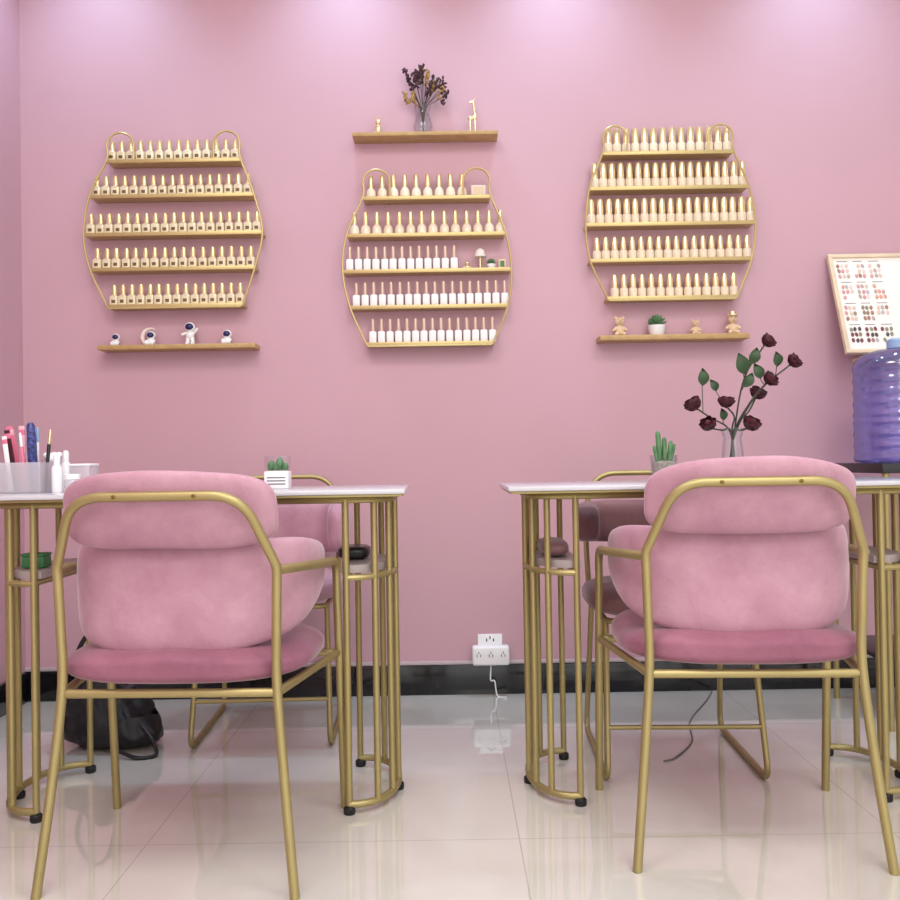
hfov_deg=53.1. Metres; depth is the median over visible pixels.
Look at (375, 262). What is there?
bottle
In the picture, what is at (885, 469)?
stand
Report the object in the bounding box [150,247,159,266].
bottle
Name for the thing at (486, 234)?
shelf
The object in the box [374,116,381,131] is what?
animal figurine
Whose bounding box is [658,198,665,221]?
bottle
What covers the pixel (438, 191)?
bottle
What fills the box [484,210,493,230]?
bottle
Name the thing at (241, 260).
bottle
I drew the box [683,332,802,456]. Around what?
flowers
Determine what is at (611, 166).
bottle
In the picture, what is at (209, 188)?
bottle
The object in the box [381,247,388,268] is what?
bottle
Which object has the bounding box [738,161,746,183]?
bottle
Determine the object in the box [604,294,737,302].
shelf
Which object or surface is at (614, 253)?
bottle
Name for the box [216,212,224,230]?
bottle
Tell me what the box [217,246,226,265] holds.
bottle
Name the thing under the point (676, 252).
bottle
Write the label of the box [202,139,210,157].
bottle
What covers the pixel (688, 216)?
bottle
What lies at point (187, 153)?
bottle
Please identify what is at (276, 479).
pot
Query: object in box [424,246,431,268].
bottle
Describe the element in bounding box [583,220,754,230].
shelf
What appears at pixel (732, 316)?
figurine
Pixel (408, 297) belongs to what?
bottle
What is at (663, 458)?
potted cactus
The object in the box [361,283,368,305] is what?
bottle
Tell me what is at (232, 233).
shelf
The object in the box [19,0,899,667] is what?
wall
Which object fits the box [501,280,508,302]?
bottle
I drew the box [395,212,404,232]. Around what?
bottle
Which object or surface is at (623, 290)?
bottle
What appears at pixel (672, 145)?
bottle
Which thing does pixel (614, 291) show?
bottle
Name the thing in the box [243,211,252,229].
bottle
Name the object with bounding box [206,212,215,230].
bottle
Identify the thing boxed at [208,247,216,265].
bottle
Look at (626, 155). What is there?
shelf
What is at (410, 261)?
bottle
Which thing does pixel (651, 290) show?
bottle
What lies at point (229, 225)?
bottle
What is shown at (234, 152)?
bottle
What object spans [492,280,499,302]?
bottle
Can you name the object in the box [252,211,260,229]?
bottle
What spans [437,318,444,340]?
bottle
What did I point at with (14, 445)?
file
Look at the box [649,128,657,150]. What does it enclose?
bottle
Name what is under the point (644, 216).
bottle
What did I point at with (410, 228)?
bottle
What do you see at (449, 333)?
bottle
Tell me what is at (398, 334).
bottle
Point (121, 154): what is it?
bottle
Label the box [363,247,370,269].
bottle
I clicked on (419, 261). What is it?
bottle
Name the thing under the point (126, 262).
bottle
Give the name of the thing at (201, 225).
bottle
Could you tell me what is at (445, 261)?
bottle
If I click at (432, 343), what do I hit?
shelf
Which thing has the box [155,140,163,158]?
bottle
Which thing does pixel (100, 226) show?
bottle
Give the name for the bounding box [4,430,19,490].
file
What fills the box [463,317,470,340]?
bottle
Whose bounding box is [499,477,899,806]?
table
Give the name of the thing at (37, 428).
pen
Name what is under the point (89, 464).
tissue box
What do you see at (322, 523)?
chair
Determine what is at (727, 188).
shelf
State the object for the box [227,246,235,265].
bottle
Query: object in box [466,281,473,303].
bottle
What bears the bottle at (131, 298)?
on the rack at (133, 163)
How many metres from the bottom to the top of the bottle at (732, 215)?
0.092 m
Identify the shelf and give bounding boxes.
[14,558,76,578]
[84,230,265,240]
[90,192,256,202]
[90,265,258,274]
[97,343,259,352]
[107,157,243,168]
[107,302,246,310]
[341,553,385,572]
[343,267,510,276]
[347,231,504,241]
[351,303,507,311]
[352,130,497,143]
[363,194,489,204]
[366,340,493,347]
[536,550,580,567]
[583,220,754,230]
[587,256,751,265]
[589,184,747,195]
[596,333,749,342]
[601,149,732,160]
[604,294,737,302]
[849,546,899,562]
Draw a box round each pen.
[19,433,27,490]
[26,423,38,490]
[36,427,38,473]
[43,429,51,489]
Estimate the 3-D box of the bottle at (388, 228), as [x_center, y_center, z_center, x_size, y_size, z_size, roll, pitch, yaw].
[-0.215,-0.787,3.133,0.034,0.084,0.035,-1,-1,-1]
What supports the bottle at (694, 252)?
on the rack at (626, 155)
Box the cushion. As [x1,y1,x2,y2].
[537,537,568,554]
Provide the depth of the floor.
2.07 m
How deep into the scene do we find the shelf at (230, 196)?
3.11 m
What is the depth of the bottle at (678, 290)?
3.12 m
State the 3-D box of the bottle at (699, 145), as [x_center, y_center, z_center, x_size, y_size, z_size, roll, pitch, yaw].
[0.868,-1.079,3.132,0.029,0.092,0.030,-1,-1,1]
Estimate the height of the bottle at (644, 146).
0.092 m
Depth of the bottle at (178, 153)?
3.13 m
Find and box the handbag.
[64,635,163,759]
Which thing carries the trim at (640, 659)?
attached to the wall at (807, 91)
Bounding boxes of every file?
[2,436,13,490]
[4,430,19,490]
[6,426,20,490]
[19,426,25,490]
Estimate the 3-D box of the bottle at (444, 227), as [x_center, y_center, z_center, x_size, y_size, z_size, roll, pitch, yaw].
[-0.020,-0.790,3.132,0.034,0.084,0.035,-1,-1,-2]
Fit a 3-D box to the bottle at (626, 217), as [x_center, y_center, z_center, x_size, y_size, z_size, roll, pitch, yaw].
[0.614,-0.829,3.130,0.029,0.092,0.030,-1,-1,3]
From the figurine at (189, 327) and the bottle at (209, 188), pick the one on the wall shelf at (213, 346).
the figurine at (189, 327)
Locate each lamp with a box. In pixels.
[338,544,370,558]
[474,248,485,267]
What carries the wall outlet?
attached to the wall at (807, 91)
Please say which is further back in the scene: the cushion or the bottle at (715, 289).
the bottle at (715, 289)
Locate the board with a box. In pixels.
[826,253,899,354]
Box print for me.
[473,186,483,194]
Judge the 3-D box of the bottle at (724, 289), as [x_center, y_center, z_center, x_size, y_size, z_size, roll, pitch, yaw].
[0.954,-0.574,3.130,0.029,0.083,0.030,-1,-1,2]
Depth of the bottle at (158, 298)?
3.12 m
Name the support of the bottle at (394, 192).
on the rack at (485, 198)
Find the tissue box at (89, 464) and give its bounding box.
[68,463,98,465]
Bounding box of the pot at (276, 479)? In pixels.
[264,471,291,488]
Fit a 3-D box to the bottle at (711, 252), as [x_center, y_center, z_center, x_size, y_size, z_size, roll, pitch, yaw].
[0.909,-0.705,3.129,0.029,0.083,0.030,-1,-1,-2]
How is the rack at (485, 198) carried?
attached to the wall at (807, 91)
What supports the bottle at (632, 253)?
on the rack at (626, 155)
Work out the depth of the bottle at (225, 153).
3.12 m
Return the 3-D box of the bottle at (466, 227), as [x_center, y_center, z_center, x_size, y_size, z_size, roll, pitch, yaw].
[0.058,-0.791,3.133,0.034,0.084,0.035,-1,-1,-3]
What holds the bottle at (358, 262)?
on the rack at (485, 198)
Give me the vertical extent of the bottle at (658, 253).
0.083 m
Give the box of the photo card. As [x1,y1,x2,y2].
[471,185,485,194]
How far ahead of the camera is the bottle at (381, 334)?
3.11 m
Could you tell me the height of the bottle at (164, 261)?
0.075 m
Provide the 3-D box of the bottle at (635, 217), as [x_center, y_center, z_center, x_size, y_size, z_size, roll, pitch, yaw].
[0.644,-0.829,3.133,0.030,0.092,0.030,-1,-1,1]
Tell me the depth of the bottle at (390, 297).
3.12 m
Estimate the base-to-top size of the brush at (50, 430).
0.155 m
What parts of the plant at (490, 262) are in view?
pot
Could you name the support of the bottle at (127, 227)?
on the rack at (133, 163)
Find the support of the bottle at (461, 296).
on the rack at (485, 198)
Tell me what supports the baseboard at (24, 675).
attached to the wall at (11, 336)
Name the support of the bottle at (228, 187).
on the rack at (133, 163)
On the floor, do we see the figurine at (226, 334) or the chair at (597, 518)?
the chair at (597, 518)
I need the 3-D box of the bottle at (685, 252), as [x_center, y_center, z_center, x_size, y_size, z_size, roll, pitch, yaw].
[0.818,-0.703,3.131,0.029,0.083,0.030,-1,-1,-2]
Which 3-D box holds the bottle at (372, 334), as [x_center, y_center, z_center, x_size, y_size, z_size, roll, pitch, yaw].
[-0.267,-0.411,3.124,0.026,0.087,0.026,-1,-1,1]
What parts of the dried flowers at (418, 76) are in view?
stem, stem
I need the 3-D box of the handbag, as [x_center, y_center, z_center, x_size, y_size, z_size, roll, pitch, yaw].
[-0.983,0.691,2.605,0.331,0.344,0.237,-1,-1,0]
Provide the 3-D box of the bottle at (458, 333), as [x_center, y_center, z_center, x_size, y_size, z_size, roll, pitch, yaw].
[0.029,-0.416,3.127,0.026,0.087,0.026,-1,-1,-1]
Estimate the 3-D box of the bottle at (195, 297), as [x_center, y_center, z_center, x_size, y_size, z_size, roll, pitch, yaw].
[-0.884,-0.540,3.128,0.030,0.075,0.031,-1,-1,0]
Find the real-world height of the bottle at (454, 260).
0.087 m
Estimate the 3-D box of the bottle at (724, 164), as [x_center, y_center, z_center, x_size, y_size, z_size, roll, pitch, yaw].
[0.956,-0.959,3.133,0.029,0.092,0.030,-1,-1,0]
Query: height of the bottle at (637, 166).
0.092 m
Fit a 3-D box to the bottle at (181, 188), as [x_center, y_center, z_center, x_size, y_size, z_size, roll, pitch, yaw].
[-0.933,-0.920,3.130,0.030,0.075,0.031,-1,-1,-1]
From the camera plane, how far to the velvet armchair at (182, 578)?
1.74 m
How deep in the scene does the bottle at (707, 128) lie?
3.12 m
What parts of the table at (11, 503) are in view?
leg, leg, rail, leg, leg, leg, rail, cross rail, leg, leg, frame, leg, leg, rail, rail, leg, leg, leg, leg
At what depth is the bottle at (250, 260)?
3.12 m
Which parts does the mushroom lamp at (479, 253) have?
lamp shade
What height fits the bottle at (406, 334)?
0.087 m
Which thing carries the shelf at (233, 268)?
attached to the rack at (133, 163)
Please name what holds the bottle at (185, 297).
on the rack at (133, 163)
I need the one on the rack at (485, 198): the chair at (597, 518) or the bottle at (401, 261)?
the bottle at (401, 261)
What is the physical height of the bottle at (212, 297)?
0.075 m
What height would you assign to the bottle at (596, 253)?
0.083 m
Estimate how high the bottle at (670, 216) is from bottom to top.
0.092 m
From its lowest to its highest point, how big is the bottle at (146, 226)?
0.075 m
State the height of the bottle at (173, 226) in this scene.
0.075 m
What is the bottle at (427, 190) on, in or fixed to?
on the rack at (485, 198)
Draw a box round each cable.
[490,665,506,697]
[663,691,712,761]
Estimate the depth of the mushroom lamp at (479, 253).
3.12 m
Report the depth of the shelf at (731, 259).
3.10 m
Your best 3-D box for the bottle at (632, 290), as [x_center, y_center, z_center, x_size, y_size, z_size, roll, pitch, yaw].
[0.636,-0.569,3.127,0.029,0.083,0.030,-1,-1,2]
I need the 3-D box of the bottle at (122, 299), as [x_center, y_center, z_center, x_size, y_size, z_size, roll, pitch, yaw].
[-1.135,-0.536,3.127,0.030,0.075,0.031,-1,-1,2]
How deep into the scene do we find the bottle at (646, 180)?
3.12 m
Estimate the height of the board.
0.366 m
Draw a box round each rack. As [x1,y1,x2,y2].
[83,130,265,310]
[342,167,512,347]
[583,123,756,302]
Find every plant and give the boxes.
[264,457,291,488]
[486,259,496,266]
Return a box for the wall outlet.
[478,634,501,644]
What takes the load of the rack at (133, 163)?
attached to the wall at (807, 91)
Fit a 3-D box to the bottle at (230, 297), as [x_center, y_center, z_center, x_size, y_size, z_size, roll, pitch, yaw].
[-0.760,-0.543,3.127,0.030,0.075,0.031,-1,-1,2]
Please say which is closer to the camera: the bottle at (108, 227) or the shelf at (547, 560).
the shelf at (547, 560)
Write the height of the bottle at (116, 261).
0.075 m
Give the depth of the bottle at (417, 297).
3.11 m
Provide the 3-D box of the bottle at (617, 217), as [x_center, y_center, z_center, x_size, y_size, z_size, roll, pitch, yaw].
[0.584,-0.828,3.132,0.029,0.092,0.030,-1,-1,1]
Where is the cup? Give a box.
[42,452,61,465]
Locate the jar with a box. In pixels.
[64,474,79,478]
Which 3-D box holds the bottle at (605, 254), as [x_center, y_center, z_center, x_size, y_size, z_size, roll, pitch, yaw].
[0.541,-0.699,3.128,0.029,0.083,0.030,-1,-1,2]
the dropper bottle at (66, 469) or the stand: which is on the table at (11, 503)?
the dropper bottle at (66, 469)
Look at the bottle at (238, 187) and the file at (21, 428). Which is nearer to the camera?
the file at (21, 428)
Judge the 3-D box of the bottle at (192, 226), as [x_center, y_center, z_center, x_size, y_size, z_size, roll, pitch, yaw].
[-0.895,-0.789,3.129,0.030,0.075,0.031,-1,-1,1]
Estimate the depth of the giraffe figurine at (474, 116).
3.12 m
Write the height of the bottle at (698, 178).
0.092 m
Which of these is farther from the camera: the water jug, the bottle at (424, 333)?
the bottle at (424, 333)
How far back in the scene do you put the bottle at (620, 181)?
3.12 m
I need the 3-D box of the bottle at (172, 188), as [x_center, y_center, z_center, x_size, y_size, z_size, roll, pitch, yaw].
[-0.966,-0.919,3.135,0.030,0.075,0.031,-1,-1,0]
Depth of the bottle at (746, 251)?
3.12 m
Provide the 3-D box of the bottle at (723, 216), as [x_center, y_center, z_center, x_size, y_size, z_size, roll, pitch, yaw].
[0.952,-0.834,3.130,0.030,0.092,0.030,-1,-1,-1]
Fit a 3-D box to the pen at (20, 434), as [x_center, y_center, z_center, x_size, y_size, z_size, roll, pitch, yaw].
[-1.060,0.029,2.236,0.021,0.146,0.008,-1,-1,0]
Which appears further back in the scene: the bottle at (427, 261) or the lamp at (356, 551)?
the bottle at (427, 261)
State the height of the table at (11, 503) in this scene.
0.750 m
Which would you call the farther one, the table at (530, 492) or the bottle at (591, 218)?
the bottle at (591, 218)
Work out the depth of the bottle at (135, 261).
3.12 m
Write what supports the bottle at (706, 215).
on the rack at (626, 155)
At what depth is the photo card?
3.13 m
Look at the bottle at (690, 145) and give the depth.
3.12 m
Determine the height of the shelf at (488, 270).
0.013 m
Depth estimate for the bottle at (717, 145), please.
3.12 m
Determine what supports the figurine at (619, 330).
on the wall shelf at (712, 337)
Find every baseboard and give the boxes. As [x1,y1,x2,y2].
[0,673,26,717]
[24,658,894,701]
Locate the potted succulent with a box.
[647,314,666,334]
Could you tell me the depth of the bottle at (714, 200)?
3.12 m
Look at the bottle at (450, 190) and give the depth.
3.12 m
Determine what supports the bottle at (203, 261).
on the rack at (133, 163)
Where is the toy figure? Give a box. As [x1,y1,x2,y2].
[463,261,470,267]
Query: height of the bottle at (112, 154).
0.075 m
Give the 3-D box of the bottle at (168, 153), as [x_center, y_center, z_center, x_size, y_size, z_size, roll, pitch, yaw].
[-0.977,-1.040,3.134,0.030,0.075,0.031,-1,-1,-3]
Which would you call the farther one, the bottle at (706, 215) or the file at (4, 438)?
the bottle at (706, 215)
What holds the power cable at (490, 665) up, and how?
hanging from the plug adapter
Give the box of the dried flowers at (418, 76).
[401,63,449,130]
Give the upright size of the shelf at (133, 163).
0.013 m
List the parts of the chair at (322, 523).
sled leg, frame, backrest, seat frame, seat, sled leg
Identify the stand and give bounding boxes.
[833,463,899,731]
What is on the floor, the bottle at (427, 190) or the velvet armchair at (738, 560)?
the velvet armchair at (738, 560)
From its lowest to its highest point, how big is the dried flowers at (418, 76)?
0.246 m
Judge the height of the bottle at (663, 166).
0.092 m
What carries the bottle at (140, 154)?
on the rack at (133, 163)
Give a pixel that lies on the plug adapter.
(493, 654)
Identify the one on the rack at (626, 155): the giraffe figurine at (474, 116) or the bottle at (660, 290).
the bottle at (660, 290)
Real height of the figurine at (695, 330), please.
0.055 m
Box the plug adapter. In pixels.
[472,644,509,665]
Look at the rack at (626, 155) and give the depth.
3.10 m
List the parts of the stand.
leg, leg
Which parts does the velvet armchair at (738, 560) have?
leg, armrest, leg, seat frame, backrest, seat, frame, leg, armrest, leg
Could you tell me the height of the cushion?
0.038 m
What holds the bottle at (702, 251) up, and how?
on the rack at (626, 155)
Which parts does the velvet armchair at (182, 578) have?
leg, armrest, leg, frame, seat, backrest, seat frame, leg, armrest, leg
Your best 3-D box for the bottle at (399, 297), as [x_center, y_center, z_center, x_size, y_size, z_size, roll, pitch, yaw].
[-0.174,-0.540,3.129,0.026,0.087,0.026,-1,-1,1]
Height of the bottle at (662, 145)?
0.092 m
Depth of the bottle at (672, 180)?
3.12 m
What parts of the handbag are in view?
handle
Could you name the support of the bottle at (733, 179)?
on the rack at (626, 155)
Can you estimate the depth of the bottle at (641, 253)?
3.12 m
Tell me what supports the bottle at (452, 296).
on the rack at (485, 198)
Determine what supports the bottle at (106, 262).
on the rack at (133, 163)
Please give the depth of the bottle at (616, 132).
3.13 m
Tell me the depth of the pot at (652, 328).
3.10 m
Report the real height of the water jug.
0.390 m
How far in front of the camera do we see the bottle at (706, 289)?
3.12 m
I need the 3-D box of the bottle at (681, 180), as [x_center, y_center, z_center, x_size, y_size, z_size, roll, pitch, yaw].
[0.806,-0.956,3.131,0.029,0.092,0.030,-1,-1,0]
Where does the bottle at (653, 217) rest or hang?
on the rack at (626, 155)
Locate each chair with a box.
[188,474,349,747]
[579,470,770,779]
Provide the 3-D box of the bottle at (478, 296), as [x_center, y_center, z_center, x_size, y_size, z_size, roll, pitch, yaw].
[0.099,-0.545,3.127,0.026,0.087,0.026,-1,-1,3]
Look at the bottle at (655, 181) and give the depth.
3.12 m
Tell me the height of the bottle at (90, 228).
0.075 m
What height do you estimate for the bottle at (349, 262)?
0.087 m
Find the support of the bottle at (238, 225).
on the rack at (133, 163)
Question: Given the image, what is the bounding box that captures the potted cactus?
[651,431,675,473]
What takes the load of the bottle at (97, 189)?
on the rack at (133, 163)
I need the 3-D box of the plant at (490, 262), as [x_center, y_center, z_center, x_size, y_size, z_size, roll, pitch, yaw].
[0.143,-0.646,3.130,0.033,0.040,0.035,0,-1,-32]
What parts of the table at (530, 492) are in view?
leg, leg, leg, leg, rail, leg, rail, leg, leg, frame, leg, leg, cross rail, rail, leg, leg, rail, leg, leg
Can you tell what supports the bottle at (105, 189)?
on the rack at (133, 163)
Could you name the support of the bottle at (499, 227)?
on the rack at (485, 198)
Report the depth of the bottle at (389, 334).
3.12 m
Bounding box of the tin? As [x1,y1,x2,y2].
[20,552,51,567]
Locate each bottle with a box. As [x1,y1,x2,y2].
[51,454,62,492]
[61,451,70,490]
[86,214,95,232]
[92,176,101,194]
[92,248,101,267]
[96,214,103,232]
[101,176,110,194]
[102,248,111,267]
[104,213,113,232]
[108,141,116,158]
[109,285,117,304]
[111,176,119,193]
[112,248,121,266]
[114,213,122,231]
[117,141,125,158]
[118,285,126,303]
[120,175,129,193]
[122,248,130,266]
[123,213,132,231]
[126,141,135,158]
[127,285,135,303]
[129,175,138,193]
[131,248,140,266]
[133,213,141,231]
[136,140,145,158]
[136,284,145,303]
[139,175,148,193]
[141,248,149,266]
[142,213,150,231]
[145,141,154,158]
[145,284,153,303]
[149,175,157,193]
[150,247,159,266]
[151,213,160,231]
[154,284,162,303]
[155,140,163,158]
[158,175,167,193]
[160,247,169,266]
[161,213,168,231]
[163,284,172,303]
[164,140,173,158]
[168,175,176,192]
[169,212,178,231]
[170,247,178,266]
[173,284,180,303]
[174,140,182,157]
[177,174,186,192]
[178,212,187,230]
[179,247,187,265]
[181,284,190,302]
[183,140,192,157]
[187,175,195,192]
[188,212,196,230]
[188,247,197,265]
[191,284,199,302]
[193,139,201,157]
[196,174,204,192]
[197,212,205,230]
[198,247,207,265]
[200,283,208,302]
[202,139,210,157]
[205,174,214,192]
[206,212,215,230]
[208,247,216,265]
[208,283,216,302]
[211,139,220,157]
[214,174,223,192]
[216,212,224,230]
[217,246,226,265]
[217,283,226,302]
[221,139,230,157]
[224,174,233,192]
[225,211,233,230]
[226,283,235,302]
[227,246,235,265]
[231,139,238,156]
[234,173,242,191]
[234,212,242,229]
[236,283,244,303]
[237,246,245,264]
[243,174,252,191]
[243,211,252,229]
[246,246,255,264]
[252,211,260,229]
[346,247,353,269]
[350,212,359,233]
[353,283,360,305]
[355,247,362,269]
[361,212,370,233]
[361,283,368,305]
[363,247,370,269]
[366,175,375,195]
[369,319,376,342]
[370,282,377,304]
[372,212,381,232]
[372,247,379,268]
[378,175,386,195]
[378,319,385,341]
[379,282,386,304]
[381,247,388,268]
[383,212,392,232]
[386,319,393,341]
[387,282,394,304]
[389,246,396,268]
[391,174,398,195]
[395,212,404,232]
[395,319,402,341]
[396,282,403,304]
[398,246,405,268]
[400,174,409,195]
[403,318,410,341]
[405,282,412,304]
[406,211,415,232]
[407,246,414,268]
[411,174,420,195]
[412,318,419,341]
[413,282,420,304]
[415,246,422,268]
[417,211,426,232]
[420,318,427,341]
[422,282,429,304]
[423,174,432,194]
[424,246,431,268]
[428,211,437,231]
[429,318,435,341]
[431,282,438,303]
[433,246,439,267]
[434,174,443,194]
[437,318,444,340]
[440,211,448,231]
[440,281,447,303]
[441,246,448,267]
[446,174,454,194]
[446,318,453,340]
[449,281,455,303]
[450,245,457,267]
[451,211,459,231]
[455,318,461,340]
[457,174,466,194]
[457,281,464,303]
[462,210,471,231]
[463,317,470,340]
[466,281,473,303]
[472,317,478,340]
[473,210,482,231]
[475,281,481,303]
[480,317,487,340]
[483,280,490,303]
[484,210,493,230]
[489,317,495,342]
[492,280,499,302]
[496,210,504,230]
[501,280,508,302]
[587,199,595,222]
[590,163,598,186]
[592,237,600,258]
[596,199,604,222]
[599,163,607,186]
[601,237,609,258]
[604,128,612,150]
[605,199,612,222]
[608,163,615,185]
[610,237,618,257]
[610,275,618,296]
[613,128,620,150]
[613,199,621,221]
[616,163,624,185]
[619,237,627,257]
[620,274,627,295]
[622,128,630,150]
[622,198,630,221]
[625,163,633,185]
[628,236,636,257]
[629,274,637,295]
[631,128,639,150]
[631,198,639,221]
[634,162,642,185]
[637,236,645,257]
[638,274,645,295]
[640,127,648,150]
[640,198,648,221]
[642,162,650,185]
[645,236,653,257]
[647,274,655,295]
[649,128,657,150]
[649,198,657,221]
[651,162,659,185]
[654,236,662,257]
[656,274,664,295]
[658,127,666,150]
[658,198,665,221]
[660,162,667,185]
[663,236,671,257]
[665,273,673,295]
[666,198,674,221]
[668,127,676,149]
[668,162,676,184]
[672,236,680,256]
[674,274,682,294]
[675,198,683,220]
[677,127,685,149]
[677,162,685,184]
[681,236,689,256]
[684,197,692,220]
[684,273,692,294]
[686,126,694,149]
[686,162,694,184]
[690,235,698,256]
[692,273,700,294]
[693,197,701,220]
[694,162,702,184]
[695,126,703,149]
[699,235,706,256]
[702,197,710,220]
[702,273,710,294]
[703,161,711,184]
[704,126,712,149]
[707,235,715,256]
[711,197,718,220]
[711,273,719,294]
[712,161,720,184]
[713,126,721,149]
[716,235,724,256]
[719,197,727,220]
[720,273,728,294]
[721,161,728,184]
[722,127,730,149]
[725,235,733,256]
[728,197,736,219]
[729,161,737,183]
[729,272,737,294]
[734,235,742,255]
[737,196,745,219]
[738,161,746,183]
[742,235,750,255]
[746,196,753,219]
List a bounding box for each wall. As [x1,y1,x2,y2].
[0,0,25,683]
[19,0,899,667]
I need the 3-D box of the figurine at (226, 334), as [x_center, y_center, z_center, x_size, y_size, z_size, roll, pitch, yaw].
[-0.772,-0.391,3.114,0.036,0.052,0.042,-1,-1,0]
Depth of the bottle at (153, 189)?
3.12 m
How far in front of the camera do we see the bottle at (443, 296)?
3.12 m
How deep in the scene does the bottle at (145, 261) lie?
3.12 m
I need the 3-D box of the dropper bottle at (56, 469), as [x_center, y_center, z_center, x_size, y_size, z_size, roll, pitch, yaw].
[-0.978,0.058,2.240,0.024,0.095,0.025,-1,-1,0]
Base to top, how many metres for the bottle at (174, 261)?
0.075 m
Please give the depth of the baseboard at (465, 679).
3.13 m
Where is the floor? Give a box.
[0,687,899,899]
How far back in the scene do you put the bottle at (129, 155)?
3.12 m
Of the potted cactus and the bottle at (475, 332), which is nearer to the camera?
the potted cactus
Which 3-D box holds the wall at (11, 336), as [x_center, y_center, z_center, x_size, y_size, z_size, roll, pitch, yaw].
[-1.556,-0.635,0.287,0.100,2.950,5.756,-1,-1,0]
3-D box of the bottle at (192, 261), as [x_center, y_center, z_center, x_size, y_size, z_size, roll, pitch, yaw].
[-0.892,-0.668,3.128,0.030,0.075,0.031,-1,-1,1]
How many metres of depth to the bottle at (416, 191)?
3.12 m
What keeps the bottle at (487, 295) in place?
on the rack at (485, 198)
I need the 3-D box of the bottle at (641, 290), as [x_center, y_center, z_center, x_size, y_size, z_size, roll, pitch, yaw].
[0.667,-0.569,3.128,0.029,0.083,0.030,-1,-1,-1]
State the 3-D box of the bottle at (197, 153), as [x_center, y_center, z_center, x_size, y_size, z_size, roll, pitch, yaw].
[-0.878,-1.042,3.132,0.030,0.075,0.031,-1,-1,0]
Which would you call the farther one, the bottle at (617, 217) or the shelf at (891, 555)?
the bottle at (617, 217)
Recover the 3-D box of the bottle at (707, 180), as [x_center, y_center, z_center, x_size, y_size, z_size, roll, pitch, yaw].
[0.897,-0.958,3.134,0.029,0.092,0.030,-1,-1,2]
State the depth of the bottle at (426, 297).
3.12 m
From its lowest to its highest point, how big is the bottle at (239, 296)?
0.075 m
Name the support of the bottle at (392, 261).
on the rack at (485, 198)
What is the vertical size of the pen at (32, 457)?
0.170 m
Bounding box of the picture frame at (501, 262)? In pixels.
[498,259,505,266]
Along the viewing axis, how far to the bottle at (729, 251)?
3.12 m
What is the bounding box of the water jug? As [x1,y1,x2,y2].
[852,338,899,462]
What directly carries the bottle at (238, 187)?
on the rack at (133, 163)
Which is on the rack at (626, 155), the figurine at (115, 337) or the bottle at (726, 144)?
the bottle at (726, 144)
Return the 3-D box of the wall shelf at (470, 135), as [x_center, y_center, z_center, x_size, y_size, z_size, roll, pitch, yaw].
[-0.086,-1.089,3.132,0.502,0.014,0.078,-1,-1,0]
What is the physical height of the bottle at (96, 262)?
0.075 m
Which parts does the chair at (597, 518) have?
sled leg, seat frame, seat, backrest, frame, sled leg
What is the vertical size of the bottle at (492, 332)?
0.087 m
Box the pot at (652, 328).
[648,324,664,334]
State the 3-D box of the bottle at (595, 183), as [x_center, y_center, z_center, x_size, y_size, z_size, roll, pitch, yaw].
[0.503,-0.951,3.134,0.030,0.092,0.030,-1,-1,2]
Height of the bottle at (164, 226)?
0.075 m
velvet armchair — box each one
[30,470,345,899]
[595,456,899,875]
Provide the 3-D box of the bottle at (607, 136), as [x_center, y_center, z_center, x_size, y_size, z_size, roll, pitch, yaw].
[0.550,-1.073,3.132,0.030,0.092,0.030,-1,-1,0]
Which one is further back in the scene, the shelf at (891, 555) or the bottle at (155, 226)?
the bottle at (155, 226)
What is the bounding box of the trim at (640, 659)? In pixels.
[24,655,873,671]
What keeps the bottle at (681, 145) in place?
on the rack at (626, 155)
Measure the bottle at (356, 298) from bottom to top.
0.087 m
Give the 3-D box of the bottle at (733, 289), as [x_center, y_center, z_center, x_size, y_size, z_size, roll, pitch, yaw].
[0.985,-0.575,3.127,0.029,0.083,0.030,-1,-1,0]
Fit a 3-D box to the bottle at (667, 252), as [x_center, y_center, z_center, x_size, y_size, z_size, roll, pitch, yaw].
[0.756,-0.702,3.128,0.030,0.083,0.030,-1,-1,1]
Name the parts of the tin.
lid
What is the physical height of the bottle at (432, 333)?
0.087 m
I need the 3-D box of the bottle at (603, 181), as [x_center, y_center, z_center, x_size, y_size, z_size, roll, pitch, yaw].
[0.533,-0.952,3.131,0.030,0.092,0.030,-1,-1,-1]
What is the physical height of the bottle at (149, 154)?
0.075 m
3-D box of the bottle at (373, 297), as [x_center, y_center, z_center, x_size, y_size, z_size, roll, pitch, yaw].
[-0.265,-0.539,3.125,0.026,0.087,0.026,-1,-1,0]
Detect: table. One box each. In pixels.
[0,485,408,823]
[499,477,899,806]
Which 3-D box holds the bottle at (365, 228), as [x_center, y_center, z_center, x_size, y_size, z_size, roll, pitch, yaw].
[-0.293,-0.786,3.131,0.034,0.084,0.035,-1,-1,0]
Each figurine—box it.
[110,334,119,344]
[140,327,156,344]
[181,322,197,343]
[221,330,231,342]
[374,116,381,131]
[467,98,476,129]
[612,316,627,334]
[690,319,701,333]
[725,311,740,332]
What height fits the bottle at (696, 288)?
0.083 m

